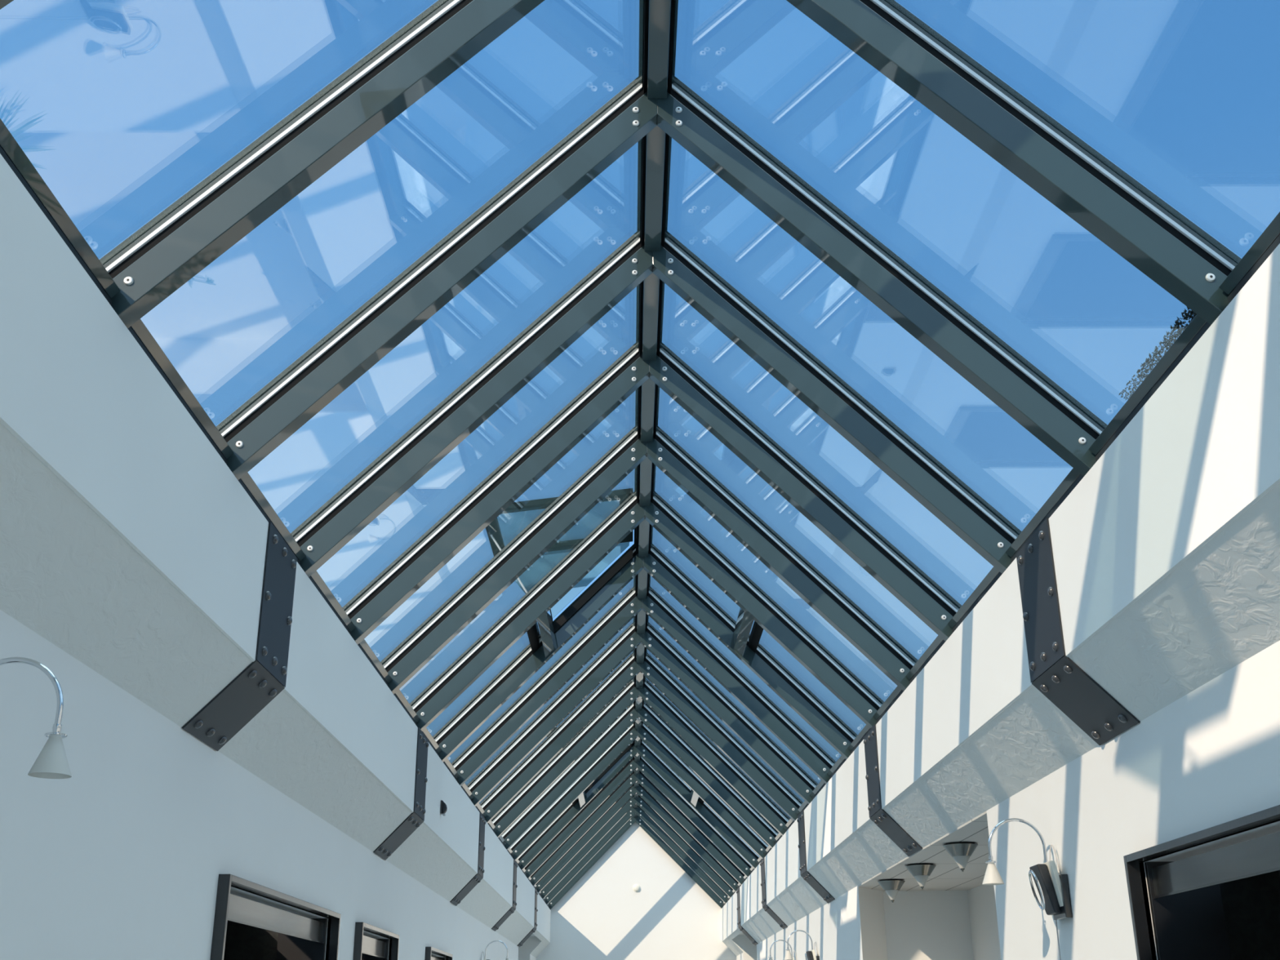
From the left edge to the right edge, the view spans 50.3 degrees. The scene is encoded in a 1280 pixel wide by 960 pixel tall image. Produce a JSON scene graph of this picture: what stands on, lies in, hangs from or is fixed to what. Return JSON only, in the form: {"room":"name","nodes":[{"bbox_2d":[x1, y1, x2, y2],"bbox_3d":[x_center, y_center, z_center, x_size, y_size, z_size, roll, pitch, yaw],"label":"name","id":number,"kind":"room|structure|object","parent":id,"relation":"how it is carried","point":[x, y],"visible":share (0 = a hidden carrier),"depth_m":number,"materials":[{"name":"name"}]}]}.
{"room":"skylit corridor","nodes":[
{"label":"skylit corridor","id":0,"kind":"room"},
{"bbox_2d":[0,609,536,959],"bbox_3d":[-1.995,4.296,10.130,0.300,2.685,32.848,0,-22,-1],"label":"wall","id":1,"kind":"structure","parent":0,"point":[123,857],"depth_m":4.95,"materials":[{"name":"white paint"}]},
{"bbox_2d":[0,657,71,778],"bbox_3d":[-1.614,0.665,3.415,0.370,0.466,0.219,0,-22,-1],"label":"wall lamp","id":2,"kind":"object","parent":1,"relation":"attached to","point":[51,762],"visible":1,"depth_m":3.44,"materials":[{"name":"white metal"}]},
{"bbox_2d":[209,874,340,959],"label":"window frame","id":3,"kind":"structure","parent":1,"relation":"in","point":[244,929],"depth_m":7.58,"materials":[{"name":"black"}]},
{"bbox_2d":[0,153,551,957],"bbox_3d":[-2.224,2.649,10.780,1.260,0.860,32.848,0,-22,-1],"label":"beam","id":4,"kind":"structure","parent":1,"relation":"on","point":[129,544],"depth_m":4.56,"materials":[{"name":"paint"}]},
{"bbox_2d":[0,118,120,306],"bbox_3d":[-1.611,-0.765,3.525,0.139,0.147,1.163,0,-22,-1],"label":"frame","id":5,"kind":"object","parent":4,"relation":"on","point":[13,154],"visible":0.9,"depth_m":3.63,"materials":[{"name":"grey metal"}]},
{"bbox_2d":[127,319,234,464],"bbox_3d":[-1.620,-0.306,4.687,0.139,0.147,1.163,0,-22,-1],"label":"rail","id":6,"kind":"object","parent":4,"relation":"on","point":[138,330],"visible":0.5,"depth_m":4.63,"materials":[{"name":"grey metal"}]},
{"bbox_2d":[182,521,297,751],"bbox_3d":[-1.675,0.669,5.779,0.289,0.870,0.488,0,-22,-1],"label":"bracket","id":7,"kind":"object","parent":4,"relation":"attached to","point":[231,709],"visible":1,"depth_m":5.73,"materials":[{"name":"black metal"}]},
{"bbox_2d":[238,472,306,565],"bbox_3d":[-1.629,0.153,5.850,0.139,0.147,1.163,0,-22,-1],"label":"rail","id":8,"kind":"object","parent":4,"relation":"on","point":[246,481],"visible":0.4,"depth_m":5.78,"materials":[{"name":"grey metal"}]},
{"bbox_2d":[99,0,544,328],"bbox_3d":[-0.824,-1.372,4.438,1.825,1.926,0.093,0,-22,-1],"label":"rafter","id":9,"kind":"object","parent":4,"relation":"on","point":[193,232],"visible":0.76,"depth_m":4.28,"materials":[{"name":"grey metal"}]},
{"bbox_2d":[638,0,678,98],"bbox_3d":[0.077,-1.968,5.311,0.156,0.218,1.249,0,-22,-1],"label":"ridge beam","id":10,"kind":"structure","parent":9,"relation":"attached to","point":[658,19],"depth_m":5.58,"materials":[{"name":"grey metal"}]},
{"bbox_2d":[308,570,355,635],"bbox_3d":[-1.638,0.613,7.012,0.139,0.147,1.163,0,-22,-1],"label":"rail","id":11,"kind":"object","parent":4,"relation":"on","point":[315,578],"visible":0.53,"depth_m":7.01,"materials":[{"name":"grey metal"}]},
{"bbox_2d":[358,639,392,686],"bbox_3d":[-1.647,1.072,8.175,0.139,0.147,1.163,0,-22,-1],"label":"rail","id":12,"kind":"object","parent":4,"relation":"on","point":[364,646],"visible":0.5,"depth_m":8.19,"materials":[{"name":"grey metal"}]},
{"bbox_2d":[373,727,429,860],"bbox_3d":[-1.706,2.261,9.805,0.289,0.870,0.488,0,-22,-1],"label":"bracket","id":13,"kind":"object","parent":4,"relation":"attached to","point":[414,820],"visible":1,"depth_m":9.75,"materials":[{"name":"black metal"}]},
{"bbox_2d":[393,689,420,724],"bbox_3d":[-1.656,1.532,9.337,0.139,0.147,1.163,0,-22,-1],"label":"rail","id":14,"kind":"object","parent":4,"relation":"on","point":[398,695],"visible":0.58,"depth_m":9.38,"materials":[{"name":"grey metal"}]},
{"bbox_2d":[216,73,657,479],"bbox_3d":[-0.833,-0.912,5.601,1.825,1.926,0.093,0,-22,-1],"label":"rafter","id":15,"kind":"object","parent":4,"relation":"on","point":[294,397],"visible":0.85,"depth_m":5.53,"materials":[{"name":"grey metal"}]},
{"bbox_2d":[637,71,675,251],"bbox_3d":[0.068,-1.508,6.474,0.156,0.218,1.249,0,-22,-1],"label":"ridge beam","id":16,"kind":"structure","parent":15,"relation":"attached to","point":[654,151],"depth_m":6.53,"materials":[{"name":"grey metal"}]},
{"bbox_2d":[449,812,485,906],"bbox_3d":[-1.738,3.852,13.831,0.289,0.870,0.488,0,-22,-1],"label":"bracket","id":17,"kind":"object","parent":4,"relation":"attached to","point":[478,877],"visible":1,"depth_m":13.75,"materials":[{"name":"grey metal"}]},
{"bbox_2d":[290,229,653,577],"bbox_3d":[-0.842,-0.453,6.763,1.825,1.926,0.093,0,-22,-1],"label":"rafter","id":18,"kind":"object","parent":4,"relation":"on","point":[392,473],"visible":0.8,"depth_m":6.70,"materials":[{"name":"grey metal"}]},
{"bbox_2d":[635,227,666,359],"bbox_3d":[0.059,-1.049,7.636,0.156,0.218,1.249,0,-22,-1],"label":"ridge beam","id":19,"kind":"structure","parent":18,"relation":"attached to","point":[651,291],"depth_m":7.73,"materials":[{"name":"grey metal"}]},
{"bbox_2d":[342,340,648,644],"bbox_3d":[-0.851,0.007,7.926,1.825,1.926,0.093,0,-22,-1],"label":"rafter","id":20,"kind":"object","parent":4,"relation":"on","point":[442,542],"visible":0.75,"depth_m":7.86,"materials":[{"name":"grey metal"}]},
{"bbox_2d":[635,339,662,442],"bbox_3d":[0.050,-0.590,8.799,0.156,0.218,1.249,0,-22,-1],"label":"ridge beam","id":21,"kind":"structure","parent":20,"relation":"attached to","point":[647,395],"depth_m":8.92,"materials":[{"name":"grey metal"}]},
{"bbox_2d":[491,858,517,931],"bbox_3d":[-1.769,5.443,17.858,0.289,0.870,0.488,0,-22,-1],"label":"bracket","id":22,"kind":"object","parent":4,"relation":"attached to","point":[511,910],"visible":1,"depth_m":17.79,"materials":[{"name":"black metal"}]},
{"bbox_2d":[380,424,646,693],"bbox_3d":[-0.861,0.466,9.088,1.825,1.926,0.093,0,-22,-1],"label":"rafter","id":23,"kind":"object","parent":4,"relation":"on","point":[424,642],"visible":0.8,"depth_m":9.03,"materials":[{"name":"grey metal"}]},
{"bbox_2d":[634,423,657,506],"bbox_3d":[0.041,-0.130,9.961,0.156,0.218,1.249,0,-22,-1],"label":"ridge beam","id":24,"kind":"structure","parent":23,"relation":"attached to","point":[645,472],"depth_m":10.11,"materials":[{"name":"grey metal"}]},
{"bbox_2d":[409,489,644,731],"bbox_3d":[-0.870,0.925,10.251,1.825,1.926,0.093,0,-22,-1],"label":"rafter","id":25,"kind":"object","parent":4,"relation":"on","point":[553,587],"visible":0.8,"depth_m":10.19,"materials":[{"name":"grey metal"}]},
{"bbox_2d":[537,609,554,657],"bbox_3d":[-0.746,1.170,10.832,0.069,0.206,1.163,0,-22,-1],"label":"crossbar","id":26,"kind":"object","parent":25,"relation":"attached to","point":[544,623],"visible":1,"depth_m":10.84,"materials":[{"name":"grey metal"}]},
{"bbox_2d":[634,488,654,556],"bbox_3d":[0.032,0.329,11.124,0.156,0.218,1.249,0,-22,-1],"label":"ridge beam","id":27,"kind":"structure","parent":25,"relation":"attached to","point":[643,532],"depth_m":11.29,"materials":[{"name":"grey metal"}]},
{"bbox_2d":[517,888,537,946],"bbox_3d":[-1.800,7.034,21.884,0.289,0.870,0.488,0,-22,-1],"label":"bracket","id":28,"kind":"object","parent":4,"relation":"attached to","point":[534,929],"visible":1,"depth_m":21.81,"materials":[{"name":"black metal"}]},
{"bbox_2d":[432,542,643,761],"bbox_3d":[-0.879,1.385,11.413,1.825,1.926,0.093,0,-22,-1],"label":"rafter","id":29,"kind":"object","parent":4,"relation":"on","point":[473,714],"visible":0.85,"depth_m":11.30,"materials":[{"name":"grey metal"}]},
{"bbox_2d":[485,517,504,556],"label":"roof vent","id":30,"kind":"object","parent":29,"relation":"attached to","point":[495,535],"depth_m":11.09,"materials":[{"name":"grey metal"}]},
{"bbox_2d":[500,497,558,514],"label":"roof vent","id":31,"kind":"object","parent":29,"relation":"attached to","point":[526,505],"depth_m":10.61,"materials":[{"name":"grey metal"}]},
{"bbox_2d":[527,622,539,653],"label":"roof vent","id":32,"kind":"object","parent":29,"relation":"attached to","point":[533,633],"depth_m":11.06,"materials":[{"name":"black metal"}]},
{"bbox_2d":[546,538,583,551],"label":"roof vent","id":33,"kind":"object","parent":29,"relation":"attached to","point":[566,544],"depth_m":11.60,"materials":[{"name":"metal"}]},
{"bbox_2d":[550,548,632,633],"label":"roof vent","id":34,"kind":"object","parent":29,"relation":"attached to","point":[628,557],"depth_m":11.52,"materials":[{"name":"black metal"}]},
{"bbox_2d":[599,488,633,505],"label":"roof vent","id":35,"kind":"object","parent":29,"relation":"attached to","point":[621,495],"depth_m":10.65,"materials":[{"name":"metal"}]},
{"bbox_2d":[633,541,650,599],"bbox_3d":[0.023,0.789,12.286,0.156,0.218,1.249,0,-22,-1],"label":"ridge beam","id":36,"kind":"structure","parent":29,"relation":"attached to","point":[642,581],"depth_m":12.46,"materials":[{"name":"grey metal"}]},
{"bbox_2d":[451,585,642,786],"bbox_3d":[-0.888,1.844,12.576,1.825,1.926,0.093,0,-22,-1],"label":"rafter","id":37,"kind":"object","parent":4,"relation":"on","point":[622,612],"visible":0.8,"depth_m":12.52,"materials":[{"name":"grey metal"}]},
{"bbox_2d":[633,584,648,633],"bbox_3d":[0.014,1.248,13.449,0.156,0.218,1.249,0,-22,-1],"label":"ridge beam","id":38,"kind":"structure","parent":37,"relation":"attached to","point":[641,619],"depth_m":13.62,"materials":[{"name":"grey metal"}]},
{"bbox_2d":[466,621,640,806],"bbox_3d":[-0.897,2.304,13.738,1.825,1.926,0.093,0,-22,-1],"label":"rafter","id":39,"kind":"object","parent":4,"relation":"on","point":[517,749],"visible":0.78,"depth_m":13.68,"materials":[{"name":"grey metal"}]},
{"bbox_2d":[632,620,647,662],"bbox_3d":[0.005,1.707,14.611,0.156,0.218,1.249,0,-22,-1],"label":"ridge beam","id":40,"kind":"structure","parent":39,"relation":"attached to","point":[640,651],"depth_m":14.82,"materials":[{"name":"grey metal"}]},
{"bbox_2d":[480,651,639,823],"bbox_3d":[-0.906,2.763,14.900,1.825,1.926,0.093,0,-22,-1],"label":"rafter","id":41,"kind":"object","parent":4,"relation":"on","point":[628,669],"visible":0.82,"depth_m":14.85,"materials":[{"name":"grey metal"}]},
{"bbox_2d":[491,678,634,822],"bbox_3d":[-0.914,2.996,15.485,1.742,1.762,1.243,0,-22,-1],"label":"pane","id":42,"kind":"object","parent":41,"relation":"attached to","point":[632,682],"visible":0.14,"depth_m":15.93,"materials":[{"name":"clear glass"}]},
{"bbox_2d":[493,682,639,837],"bbox_3d":[-0.915,3.223,16.063,1.825,1.926,0.093,0,-22,-1],"label":"rafter","id":43,"kind":"object","parent":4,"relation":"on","point":[619,706],"visible":0.81,"depth_m":16.00,"materials":[{"name":"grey metal"}]},
{"bbox_2d":[502,705,638,849],"bbox_3d":[-0.924,3.682,17.226,1.825,1.926,0.093,0,-22,-1],"label":"rafter","id":44,"kind":"object","parent":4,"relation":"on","point":[598,748],"visible":0.77,"depth_m":17.16,"materials":[{"name":"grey metal"}]},
{"bbox_2d":[501,702,633,835],"bbox_3d":[-0.923,3.455,16.648,1.742,1.762,1.243,0,-22,-1],"label":"pane","id":45,"kind":"object","parent":44,"relation":"attached to","point":[632,704],"visible":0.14,"depth_m":17.14,"materials":[{"name":"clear glass"}]},
{"bbox_2d":[510,724,638,860],"bbox_3d":[-0.933,4.141,18.388,1.825,1.926,0.093,0,-22,-1],"label":"rafter","id":46,"kind":"object","parent":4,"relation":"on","point":[631,734],"visible":0.79,"depth_m":18.33,"materials":[{"name":"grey metal"}]},
{"bbox_2d":[517,741,637,870],"bbox_3d":[-0.942,4.601,19.550,1.825,1.926,0.093,0,-22,-1],"label":"rafter","id":47,"kind":"object","parent":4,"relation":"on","point":[571,811],"visible":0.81,"depth_m":19.44,"materials":[{"name":"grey metal"}]},
{"bbox_2d":[546,727,631,805],"bbox_3d":[-0.711,3.973,19.133,1.190,1.030,1.163,0,-22,-1],"label":"roof vent","id":48,"kind":"object","parent":47,"relation":"attached to","point":[622,754],"visible":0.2,"depth_m":19.63,"materials":[{"name":"black metal"}]},
{"bbox_2d":[524,758,637,878],"bbox_3d":[-0.951,5.060,20.713,1.825,1.926,0.093,0,-22,-1],"label":"rafter","id":49,"kind":"object","parent":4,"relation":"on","point":[631,766],"visible":0.78,"depth_m":20.65,"materials":[{"name":"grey metal"}]},
{"bbox_2d":[530,772,636,886],"bbox_3d":[-0.960,5.520,21.875,1.825,1.926,0.093,0,-22,-1],"label":"rafter","id":50,"kind":"object","parent":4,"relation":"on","point":[631,780],"visible":0.78,"depth_m":21.81,"materials":[{"name":"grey metal"}]},
{"bbox_2d":[535,784,636,893],"bbox_3d":[-0.969,5.979,23.038,1.825,1.926,0.093,0,-22,-1],"label":"rafter","id":51,"kind":"object","parent":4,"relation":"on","point":[561,864],"visible":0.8,"depth_m":22.98,"materials":[{"name":"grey metal"}]},
{"bbox_2d":[540,796,635,898],"bbox_3d":[-0.978,6.438,24.200,1.825,1.926,0.093,0,-22,-1],"label":"rafter","id":52,"kind":"object","parent":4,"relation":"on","point":[631,802],"visible":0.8,"depth_m":24.13,"materials":[{"name":"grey metal"}]},
{"bbox_2d":[544,806,635,904],"bbox_3d":[-0.987,6.898,25.363,1.825,1.926,0.093,0,-22,-1],"label":"rafter","id":53,"kind":"object","parent":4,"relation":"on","point":[632,811],"visible":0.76,"depth_m":25.30,"materials":[{"name":"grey metal"}]},
{"bbox_2d":[548,815,635,910],"bbox_3d":[-0.996,7.357,26.525,1.825,1.926,0.093,0,-22,-1],"label":"rafter","id":54,"kind":"object","parent":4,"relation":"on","point":[618,835],"visible":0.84,"depth_m":26.46,"materials":[{"name":"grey metal"}]},
{"bbox_2d":[352,921,399,959],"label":"door","id":55,"kind":"structure","parent":1,"relation":"in","point":[365,948],"depth_m":9.61,"materials":[{"name":"black"}]},
{"bbox_2d":[424,946,453,959],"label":"door","id":56,"kind":"structure","parent":1,"relation":"in","point":[428,949],"depth_m":12.36,"materials":[{"name":"black"}]},
{"bbox_2d":[536,822,736,959],"bbox_3d":[-0.071,9.113,26.063,7.800,5.406,0.300,0,-22,-1],"label":"wall","id":57,"kind":"structure","parent":0,"point":[602,917],"depth_m":26.20,"materials":[{"name":"white paint"}]},
{"bbox_2d":[857,811,989,891],"bbox_3d":[2.497,2.836,10.166,1.080,0.012,5.150,0,-22,-1],"label":"ceiling","id":58,"kind":"structure","parent":0,"point":[947,875],"depth_m":10.49,"materials":[{"name":"white paint"}]},
{"bbox_2d":[877,879,905,902],"bbox_3d":[2.126,3.471,11.498,0.232,0.184,0.232,0,-22,-1],"label":"light","id":59,"kind":"object","parent":58,"relation":"attached to","point":[891,886],"visible":1,"depth_m":11.45,"materials":[{"name":"silver metal"}]},
{"bbox_2d":[905,862,936,889],"bbox_3d":[2.135,3.011,10.336,0.232,0.184,0.232,0,-22,-1],"label":"light","id":60,"kind":"object","parent":58,"relation":"attached to","point":[921,872],"visible":1,"depth_m":10.29,"materials":[{"name":"silver metal"}]},
{"bbox_2d":[942,841,977,871],"bbox_3d":[2.145,2.520,9.092,0.232,0.184,0.232,0,-22,-1],"label":"light","id":61,"kind":"object","parent":58,"relation":"attached to","point":[961,851],"visible":1,"depth_m":9.05,"materials":[{"name":"silver metal"}]},
{"bbox_2d":[736,640,1279,959],"bbox_3d":[2.603,4.276,10.175,1.280,2.685,32.848,0,-22,-1],"label":"wall","id":62,"kind":"structure","parent":0,"point":[1209,757],"depth_m":5.94,"materials":[{"name":"white paint"}]},
{"bbox_2d":[783,929,819,959],"bbox_3d":[1.740,5.106,14.724,0.370,0.466,0.219,0,-22,-1],"label":"wall lamp","id":63,"kind":"object","parent":62,"relation":"attached to","point":[811,954],"visible":1,"depth_m":14.72,"materials":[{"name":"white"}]},
{"bbox_2d":[720,243,1279,955],"bbox_3d":[2.315,2.628,10.823,1.260,0.860,32.848,0,-22,-1],"label":"beam","id":64,"kind":"structure","parent":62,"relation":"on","point":[1166,550],"depth_m":5.13,"materials":[{"name":"paint"}]},
{"bbox_2d":[635,815,723,908],"bbox_3d":[0.829,7.349,26.543,1.825,1.926,0.093,0,-22,-1],"label":"rafter","id":65,"kind":"object","parent":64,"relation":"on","point":[638,820],"visible":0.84,"depth_m":26.47,"materials":[{"name":"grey metal"}]},
{"bbox_2d":[635,807,728,903],"bbox_3d":[0.838,6.890,25.380,1.825,1.926,0.093,0,-22,-1],"label":"rafter","id":66,"kind":"object","parent":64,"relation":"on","point":[722,895],"visible":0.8,"depth_m":25.32,"materials":[{"name":"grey metal"}]},
{"bbox_2d":[635,795,733,897],"bbox_3d":[0.847,6.430,24.218,1.825,1.926,0.093,0,-22,-1],"label":"rafter","id":67,"kind":"object","parent":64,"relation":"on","point":[640,802],"visible":0.77,"depth_m":24.16,"materials":[{"name":"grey metal"}]},
{"bbox_2d":[636,784,738,891],"bbox_3d":[0.856,5.971,23.055,1.825,1.926,0.093,0,-22,-1],"label":"rafter","id":68,"kind":"object","parent":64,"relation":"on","point":[642,792],"visible":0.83,"depth_m":22.99,"materials":[{"name":"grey metal"}]},
{"bbox_2d":[636,771,744,884],"bbox_3d":[0.865,5.511,21.893,1.825,1.926,0.093,0,-22,-1],"label":"rafter","id":69,"kind":"object","parent":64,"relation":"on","point":[642,779],"visible":0.8,"depth_m":21.83,"materials":[{"name":"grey metal"}]},
{"bbox_2d":[636,757,751,877],"bbox_3d":[0.874,5.052,20.730,1.825,1.926,0.093,0,-22,-1],"label":"rafter","id":70,"kind":"object","parent":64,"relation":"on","point":[669,792],"visible":0.8,"depth_m":20.67,"materials":[{"name":"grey metal"}]},
{"bbox_2d":[637,741,759,869],"bbox_3d":[0.883,4.593,19.568,1.825,1.926,0.093,0,-22,-1],"label":"rafter","id":71,"kind":"object","parent":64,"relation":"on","point":[669,776],"visible":0.76,"depth_m":19.49,"materials":[{"name":"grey metal"}]},
{"bbox_2d":[638,724,767,858],"bbox_3d":[0.892,4.133,18.405,1.825,1.926,0.093,0,-22,-1],"label":"rafter","id":72,"kind":"object","parent":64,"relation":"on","point":[645,735],"visible":0.84,"depth_m":18.34,"materials":[{"name":"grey metal"}]},
{"bbox_2d":[642,722,768,846],"bbox_3d":[0.900,3.906,17.828,1.742,1.762,1.243,0,-22,-1],"label":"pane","id":73,"kind":"object","parent":72,"relation":"attached to","point":[643,723],"visible":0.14,"depth_m":18.31,"materials":[{"name":"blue glass"}]},
{"bbox_2d":[638,705,777,848],"bbox_3d":[0.901,3.674,17.243,1.825,1.926,0.093,0,-22,-1],"label":"rafter","id":74,"kind":"object","parent":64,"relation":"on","point":[653,722],"visible":0.74,"depth_m":17.18,"materials":[{"name":"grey metal"}]},
{"bbox_2d":[639,678,790,835],"bbox_3d":[0.910,3.214,16.081,1.825,1.926,0.093,0,-22,-1],"label":"rafter","id":75,"kind":"object","parent":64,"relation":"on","point":[668,712],"visible":0.85,"depth_m":16.03,"materials":[{"name":"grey metal"}]},
{"bbox_2d":[644,701,778,834],"bbox_3d":[0.909,3.447,16.665,1.742,1.762,1.243,0,-22,-1],"label":"pane","id":76,"kind":"object","parent":75,"relation":"attached to","point":[646,704],"visible":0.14,"depth_m":17.11,"materials":[{"name":"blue glass"}]},
{"bbox_2d":[640,651,803,821],"bbox_3d":[0.919,2.755,14.918,1.825,1.926,0.093,0,-22,-1],"label":"rafter","id":77,"kind":"object","parent":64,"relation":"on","point":[655,673],"visible":0.84,"depth_m":14.86,"materials":[{"name":"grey metal"}]},
{"bbox_2d":[640,621,817,804],"bbox_3d":[0.928,2.295,13.755,1.825,1.926,0.093,0,-22,-1],"label":"rafter","id":78,"kind":"object","parent":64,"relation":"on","point":[743,726],"visible":0.87,"depth_m":13.70,"materials":[{"name":"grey metal"}]},
{"bbox_2d":[641,585,835,783],"bbox_3d":[0.937,1.836,12.593,1.825,1.926,0.093,0,-22,-1],"label":"rafter","id":79,"kind":"object","parent":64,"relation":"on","point":[655,606],"visible":0.84,"depth_m":12.54,"materials":[{"name":"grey metal"}]},
{"bbox_2d":[736,886,757,945],"bbox_3d":[1.718,7.018,21.918,0.289,0.870,0.488,0,-22,-1],"label":"bracket","id":80,"kind":"object","parent":64,"relation":"attached to","point":[738,908],"visible":1,"depth_m":21.84,"materials":[{"name":"grey metal"}]},
{"bbox_2d":[643,542,857,759],"bbox_3d":[0.946,1.377,11.431,1.825,1.926,0.093,0,-22,-1],"label":"rafter","id":81,"kind":"object","parent":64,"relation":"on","point":[822,719],"visible":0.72,"depth_m":11.36,"materials":[{"name":"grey metal"}]},
{"bbox_2d":[644,490,884,728],"bbox_3d":[0.955,0.917,10.268,1.825,1.926,0.093,0,-22,-1],"label":"rafter","id":82,"kind":"object","parent":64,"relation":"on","point":[741,589],"visible":0.83,"depth_m":10.21,"materials":[{"name":"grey metal"}]},
{"bbox_2d":[733,608,763,656],"bbox_3d":[0.877,1.163,10.847,0.178,0.206,1.163,0,-22,-1],"label":"crossbar","id":83,"kind":"object","parent":82,"relation":"attached to","point":[744,622],"visible":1,"depth_m":10.91,"materials":[{"name":"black metal"}]},
{"bbox_2d":[760,857,787,928],"bbox_3d":[1.750,5.427,17.891,0.289,0.870,0.488,0,-22,-1],"label":"bracket","id":84,"kind":"object","parent":64,"relation":"attached to","point":[766,908],"visible":1,"depth_m":17.85,"materials":[{"name":"grey metal"}]},
{"bbox_2d":[646,425,917,691],"bbox_3d":[0.964,0.458,9.106,1.825,1.926,0.093,0,-22,-1],"label":"rafter","id":85,"kind":"object","parent":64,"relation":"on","point":[875,643],"visible":0.81,"depth_m":9.05,"materials":[{"name":"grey metal"}]},
{"bbox_2d":[648,341,961,641],"bbox_3d":[0.974,-0.002,7.943,1.825,1.926,0.093,0,-22,-1],"label":"rafter","id":86,"kind":"object","parent":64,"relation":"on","point":[873,552],"visible":0.83,"depth_m":7.88,"materials":[{"name":"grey metal"}]},
{"bbox_2d":[796,809,835,902],"bbox_3d":[1.781,3.836,13.865,0.289,0.870,0.488,0,-22,-1],"label":"bracket","id":87,"kind":"object","parent":64,"relation":"attached to","point":[806,876],"visible":1,"depth_m":13.82,"materials":[{"name":"black metal"}]},
{"bbox_2d":[652,229,1022,573],"bbox_3d":[0.983,-0.461,6.781,1.825,1.926,0.093,0,-22,-1],"label":"rafter","id":88,"kind":"object","parent":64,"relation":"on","point":[929,482],"visible":0.8,"depth_m":6.71,"materials":[{"name":"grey metal"}]},
{"bbox_2d":[847,724,871,754],"bbox_3d":[1.756,1.976,10.533,0.139,0.147,1.163,0,-22,-1],"label":"rail","id":89,"kind":"object","parent":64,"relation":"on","point":[858,740],"visible":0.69,"depth_m":10.61,"materials":[{"name":"grey metal"}]},
{"bbox_2d":[657,75,1107,476],"bbox_3d":[0.992,-0.920,5.618,1.825,1.926,0.093,0,-22,-1],"label":"rafter","id":90,"kind":"object","parent":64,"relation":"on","point":[1042,407],"visible":0.8,"depth_m":5.55,"materials":[{"name":"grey metal"}]},
{"bbox_3d":[1.000,-1.147,5.040,1.743,1.762,1.243,0,-22,-1],"label":"pane","id":91,"kind":"object","parent":90,"relation":"attached to","visible":0},
{"bbox_2d":[1119,306,1196,400],"bbox_3d":[1.808,-0.467,4.644,0.062,0.067,0.908,0,-22,-1],"label":"moss","id":92,"kind":"object","parent":91,"relation":"on","point":[1167,343],"visible":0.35,"depth_m":4.70,"materials":[{"name":"black"}]},
{"bbox_2d":[872,685,903,723],"bbox_3d":[1.765,1.516,9.370,0.139,0.147,1.163,0,-22,-1],"label":"rail","id":93,"kind":"object","parent":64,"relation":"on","point":[896,693],"visible":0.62,"depth_m":9.39,"materials":[{"name":"grey metal"}]},
{"bbox_2d":[863,724,922,856],"bbox_3d":[1.812,2.245,9.839,0.289,0.870,0.488,0,-22,-1],"label":"bracket","id":94,"kind":"object","parent":64,"relation":"attached to","point":[877,815],"visible":1,"depth_m":9.78,"materials":[{"name":"black metal"}]},
{"bbox_2d":[905,635,945,684],"bbox_3d":[1.774,1.057,8.208,0.139,0.147,1.163,0,-22,-1],"label":"rail","id":95,"kind":"object","parent":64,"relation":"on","point":[938,642],"visible":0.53,"depth_m":8.22,"materials":[{"name":"grey metal"}]},
{"bbox_2d":[947,566,1002,632],"bbox_3d":[1.783,0.598,7.045,0.139,0.147,1.163,0,-22,-1],"label":"rail","id":96,"kind":"object","parent":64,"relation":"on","point":[993,575],"visible":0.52,"depth_m":7.04,"materials":[{"name":"grey metal"}]},
{"bbox_2d":[786,0,1241,324],"bbox_3d":[1.001,-1.380,4.456,1.825,1.926,0.093,0,-22,-1],"label":"rafter","id":97,"kind":"object","parent":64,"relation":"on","point":[1176,254],"visible":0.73,"depth_m":4.30,"materials":[{"name":"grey metal"}]},
{"bbox_2d":[1004,467,1083,562],"bbox_3d":[1.792,0.138,5.883,0.139,0.147,1.163,0,-22,-1],"label":"rail","id":98,"kind":"object","parent":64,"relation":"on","point":[1073,477],"visible":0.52,"depth_m":5.82,"materials":[{"name":"grey metal"}]},
{"bbox_2d":[1016,517,1139,745],"bbox_3d":[1.844,0.653,5.813,0.289,0.870,0.488,0,-22,-1],"label":"bracket","id":99,"kind":"object","parent":64,"relation":"attached to","point":[1065,684],"visible":1,"depth_m":5.76,"materials":[{"name":"black metal"}]},
{"bbox_2d":[1088,314,1210,462],"bbox_3d":[1.801,-0.321,4.720,0.139,0.147,1.163,0,-22,-1],"label":"frame","id":100,"kind":"object","parent":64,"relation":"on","point":[1197,326],"visible":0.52,"depth_m":4.66,"materials":[{"name":"grey metal"}]},
{"bbox_2d":[1218,212,1279,303],"bbox_3d":[1.810,-0.781,3.558,0.139,0.147,1.163,0,-22,-1],"label":"rail","id":101,"kind":"object","parent":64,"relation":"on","point":[1269,239],"visible":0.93,"depth_m":3.90,"materials":[{"name":"grey metal"}]},
{"bbox_2d":[982,817,1072,959],"bbox_3d":[1.808,2.284,6.269,0.370,1.432,0.219,0,-22,-1],"label":"wall lamp","id":102,"kind":"object","parent":62,"relation":"attached to","point":[1053,888],"visible":1,"depth_m":6.40,"materials":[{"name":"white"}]},
{"bbox_2d":[1123,804,1279,959],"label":"window frame","id":103,"kind":"structure","parent":62,"relation":"in","point":[1221,904],"depth_m":5.34,"materials":[{"name":"black metal"}]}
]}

